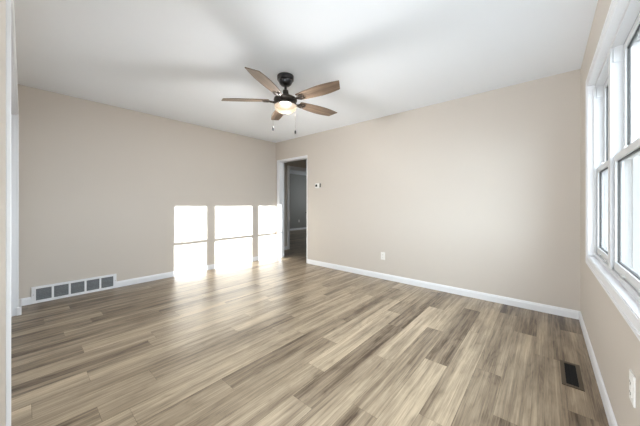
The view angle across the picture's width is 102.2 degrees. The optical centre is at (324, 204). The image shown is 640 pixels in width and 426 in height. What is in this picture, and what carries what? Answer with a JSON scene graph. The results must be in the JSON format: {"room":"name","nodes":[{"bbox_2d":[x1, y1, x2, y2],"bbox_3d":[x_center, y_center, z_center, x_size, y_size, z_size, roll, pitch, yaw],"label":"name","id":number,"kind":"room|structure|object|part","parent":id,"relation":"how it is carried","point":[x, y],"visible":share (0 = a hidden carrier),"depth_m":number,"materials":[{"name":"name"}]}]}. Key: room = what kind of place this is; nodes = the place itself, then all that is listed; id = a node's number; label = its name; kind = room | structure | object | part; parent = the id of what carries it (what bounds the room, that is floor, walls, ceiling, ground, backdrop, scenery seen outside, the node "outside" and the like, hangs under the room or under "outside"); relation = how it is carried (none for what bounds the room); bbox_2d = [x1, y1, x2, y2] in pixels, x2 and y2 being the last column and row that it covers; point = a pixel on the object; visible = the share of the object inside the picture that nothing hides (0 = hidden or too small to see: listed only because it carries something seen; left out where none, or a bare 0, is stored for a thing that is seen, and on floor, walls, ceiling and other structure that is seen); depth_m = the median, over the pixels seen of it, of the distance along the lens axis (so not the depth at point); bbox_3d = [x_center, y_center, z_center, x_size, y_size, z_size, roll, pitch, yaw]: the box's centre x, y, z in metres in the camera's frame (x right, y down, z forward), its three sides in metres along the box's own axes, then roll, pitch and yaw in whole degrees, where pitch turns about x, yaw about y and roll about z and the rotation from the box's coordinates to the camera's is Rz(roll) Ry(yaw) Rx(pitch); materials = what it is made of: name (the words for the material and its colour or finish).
{"room":"empty living room","nodes":[
{"label":"empty living room","id":0,"kind":"room"},
{"bbox_2d":[0,0,15,425],"bbox_3d":[-1.683,-0.100,1.310,4.773,2.440,0.120,0,0,41],"label":"wall","id":1,"kind":"structure","parent":0,"point":[2,2],"depth_m":0.85,"materials":[{"name":"beige paint"}]},
{"bbox_2d":[6,0,18,425],"bbox_3d":[-2.210,0.069,1.770,2.611,2.103,0.133,0,0,41],"label":"trim","id":2,"kind":"structure","parent":1,"relation":"attached to","point":[12,107],"depth_m":0.97,"materials":[{"name":"white paint"}]},
{"bbox_2d":[17,299,21,315],"bbox_3d":[-1.980,1.079,1.665,3.620,0.082,0.032,0,0,41],"label":"baseboard","id":3,"kind":"structure","parent":1,"relation":"attached to","point":[19,309],"depth_m":2.62,"materials":[{"name":"white paint"}]},
{"bbox_2d":[18,84,275,298],"bbox_3d":[-2.247,-0.100,4.226,0.120,2.440,3.573,0,0,41],"label":"wall","id":4,"kind":"structure","parent":0,"point":[104,189],"depth_m":3.60,"materials":[{"name":"beige paint"}]},
{"bbox_2d":[31,274,116,303],"bbox_3d":[-3.044,1.026,3.191,0.017,0.187,0.758,0,0,41],"label":"air vent","id":5,"kind":"object","parent":4,"relation":"in","point":[55,291],"visible":1,"depth_m":3.15,"materials":[{"name":"white metal"}]},
{"bbox_3d":[-3.232,1.024,2.979,0.007,0.132,0.123,0,0,41],"label":"panel","id":6,"kind":"part","parent":5,"relation":"part of","materials":[{"name":"grey metal"}]},
{"bbox_3d":[-3.140,1.024,3.086,0.007,0.132,0.123,0,0,41],"label":"panel","id":7,"kind":"part","parent":5,"relation":"part of","materials":[{"name":"grey metal"}]},
{"bbox_3d":[-3.047,1.024,3.194,0.007,0.132,0.123,0,0,41],"label":"panel","id":8,"kind":"part","parent":5,"relation":"part of","materials":[{"name":"grey metal"}]},
{"bbox_3d":[-2.955,1.024,3.301,0.007,0.132,0.123,0,0,41],"label":"panel","id":9,"kind":"part","parent":5,"relation":"part of","materials":[{"name":"grey metal"}]},
{"bbox_3d":[-2.863,1.024,3.409,0.007,0.132,0.123,0,0,41],"label":"panel","id":10,"kind":"part","parent":5,"relation":"part of","materials":[{"name":"grey metal"}]},
{"bbox_2d":[21,253,275,305],"bbox_3d":[-2.187,1.079,4.194,0.013,0.082,3.543,0,0,41],"label":"baseboard","id":11,"kind":"structure","parent":4,"relation":"attached to","point":[25,301],"depth_m":4.09,"materials":[{"name":"white paint"}]},
{"bbox_2d":[290,174,306,228],"bbox_3d":[-1.001,-0.100,9.134,3.420,2.440,6.700,0,0,41],"label":"wall","id":12,"kind":"structure","parent":0,"point":[298,183],"depth_m":11.42,"materials":[{"name":"grey paint"}]},
{"bbox_2d":[284,227,306,249],"bbox_3d":[-0.913,1.079,9.058,3.413,0.082,6.500,0,0,41],"label":"baseboard","id":13,"kind":"structure","parent":12,"relation":"attached to","point":[285,247],"depth_m":11.22,"materials":[{"name":"white paint"}]},
{"bbox_2d":[14,0,597,175],"bbox_3d":[-0.501,-1.370,5.478,9.100,0.100,11.800,0,0,41],"label":"ceiling","id":14,"kind":"structure","parent":0,"point":[177,60],"depth_m":2.24,"materials":[{"name":"white paint"}]},
{"bbox_2d":[221,67,339,133],"bbox_3d":[-0.353,-1.024,2.630,1.231,0.591,1.267,0,0,41],"label":"ceiling fan","id":15,"kind":"object","parent":14,"relation":"hanging from","point":[284,103],"visible":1,"depth_m":2.57,"materials":[{"name":"brown wood"}]},
{"bbox_3d":[-0.813,-1.066,2.637,0.500,0.007,0.142,0,12,-3],"label":"blade","id":16,"kind":"part","parent":15,"relation":"part of","materials":[{"name":"brown wood"}]},
{"bbox_3d":[-0.509,-1.066,2.255,0.142,0.007,0.500,12,3,15],"label":"blade","id":17,"kind":"part","parent":15,"relation":"part of","materials":[{"name":"brown wood"}]},
{"bbox_3d":[-0.544,-1.066,3.044,0.142,0.007,0.500,-13,4,-20],"label":"blade","id":18,"kind":"part","parent":15,"relation":"part of","materials":[{"name":"brown wood"}]},
{"bbox_3d":[-0.398,-0.977,2.655,0.226,0.081,0.226,0,0,41],"label":"lamp shade","id":19,"kind":"part","parent":15,"relation":"part of","materials":[{"name":"white glass"}]},
{"bbox_3d":[-0.073,-1.066,2.913,0.500,0.007,0.142,0,-12,-39],"label":"blade","id":20,"kind":"part","parent":15,"relation":"part of","materials":[{"name":"brown wood"}]},
{"bbox_3d":[-0.052,-1.066,2.426,0.500,0.007,0.142,0,-12,33],"label":"blade","id":21,"kind":"part","parent":15,"relation":"part of","materials":[{"name":"brown wood"}]},
{"bbox_2d":[11,229,608,425],"bbox_3d":[-0.501,1.170,5.478,9.100,0.100,11.800,0,0,41],"label":"floor","id":22,"kind":"structure","parent":0,"point":[287,340],"depth_m":1.93,"materials":[{"name":"brown wood"}]},
{"bbox_2d":[560,360,584,391],"bbox_3d":[1.625,1.117,1.701,0.102,0.005,0.326,0,0,41],"label":"floor vent","id":23,"kind":"object","parent":22,"relation":"in","point":[571,376],"visible":1,"depth_m":1.69,"materials":[{"name":"brown metal"}]},
{"bbox_2d":[276,69,580,310],"bbox_3d":[1.143,-0.100,4.989,5.273,2.440,2.000,0,0,41],"label":"wall","id":24,"kind":"structure","parent":0,"point":[481,192],"depth_m":3.18,"materials":[{"name":"beige paint"}]},
{"bbox_2d":[277,155,306,256],"bbox_3d":[-0.626,0.090,5.258,0.897,2.060,0.136,0,0,41],"label":"door frame","id":25,"kind":"structure","parent":24,"relation":"in","point":[280,163],"depth_m":5.47,"materials":[{"name":"white paint"}]},
{"bbox_2d":[287,166,306,248],"bbox_3d":[-0.668,0.074,6.823,0.136,2.092,0.899,0,0,41],"label":"door frame","id":26,"kind":"structure","parent":24,"relation":"in","point":[289,168],"depth_m":6.46,"materials":[{"name":"white paint"}]},
{"bbox_2d":[381,252,384,259],"bbox_3d":[0.883,0.775,3.889,0.070,0.114,0.009,0,0,41],"label":"wall outlet","id":27,"kind":"object","parent":24,"relation":"attached to","point":[382,253],"visible":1,"depth_m":3.88,"materials":[{"name":"white plastic"}]},
{"bbox_2d":[307,259,579,319],"bbox_3d":[1.083,1.079,3.715,3.706,0.082,0.013,0,0,41],"label":"baseboard","id":28,"kind":"structure","parent":24,"relation":"attached to","point":[564,312],"depth_m":3.16,"materials":[{"name":"white paint"}]},
{"bbox_2d":[581,0,639,425],"bbox_3d":[0.770,-0.100,0.382,0.160,2.440,5.720,0,0,41],"label":"wall","id":29,"kind":"structure","parent":0,"point":[616,348],"depth_m":1.51,"materials":[{"name":"beige paint"}]},
{"bbox_2d":[579,311,617,425],"bbox_3d":[0.704,1.079,0.438,0.013,0.082,5.480,0,0,41],"label":"baseboard","id":30,"kind":"structure","parent":29,"relation":"attached to","point":[609,412],"depth_m":1.57,"materials":[{"name":"white paint"}]},
{"bbox_2d":[594,48,609,271],"bbox_3d":[1.931,-0.263,1.719,0.130,1.333,0.648,0,0,41],"label":"window","id":31,"kind":"structure","parent":29,"relation":"in","point":[601,89],"depth_m":1.93,"materials":[{"name":"white plastic"}]},
{"bbox_3d":[1.905,0.048,1.742,0.032,0.655,0.590,0,0,41],"label":"sash","id":32,"kind":"part","parent":31,"relation":"part of","materials":[{"name":"white plastic"}]},
{"bbox_3d":[1.905,0.040,1.742,0.006,0.556,0.498,0,0,41],"label":"glass pane","id":33,"kind":"part","parent":31,"relation":"part of","materials":[{"name":"clear glass"}]},
{"bbox_3d":[1.932,-0.576,1.719,0.030,0.648,0.590,0,0,41],"label":"sash","id":34,"kind":"part","parent":31,"relation":"part of","materials":[{"name":"white plastic"}]},
{"bbox_3d":[1.932,-0.577,1.719,0.006,0.567,0.498,0,0,41],"label":"glass pane","id":35,"kind":"part","parent":31,"relation":"part of","materials":[{"name":"clear glass"}]},
{"bbox_2d":[586,0,639,340],"bbox_3d":[1.363,-0.263,1.184,0.044,1.459,2.324,0,0,41],"label":"trim","id":36,"kind":"structure","parent":29,"relation":"attached to","point":[626,304],"depth_m":1.59,"materials":[{"name":"white paint"}]},
{"bbox_2d":[609,0,639,303],"bbox_3d":[1.427,-0.263,1.132,0.130,1.333,0.900,0,0,41],"label":"window","id":37,"kind":"structure","parent":29,"relation":"in","point":[624,52],"depth_m":1.43,"materials":[{"name":"white plastic"}]},
{"bbox_3d":[1.401,0.048,1.154,0.032,0.655,0.843,0,0,41],"label":"sash","id":38,"kind":"part","parent":37,"relation":"part of","materials":[{"name":"white plastic"}]},
{"bbox_3d":[1.428,-0.576,1.131,0.030,0.648,0.843,0,0,41],"label":"sash","id":39,"kind":"part","parent":37,"relation":"part of","materials":[{"name":"white plastic"}]},
{"bbox_3d":[1.446,-0.263,1.116,0.079,1.333,0.900,0,0,41],"label":"frame","id":40,"kind":"part","parent":37,"relation":"part of","materials":[{"name":"plastic"}]},
{"bbox_2d":[629,369,635,407],"bbox_3d":[1.187,0.708,0.998,0.009,0.114,0.070,0,0,41],"label":"wall outlet","id":41,"kind":"object","parent":29,"relation":"attached to","point":[632,380],"visible":1,"depth_m":0.98,"materials":[{"name":"white plastic"}]}
]}

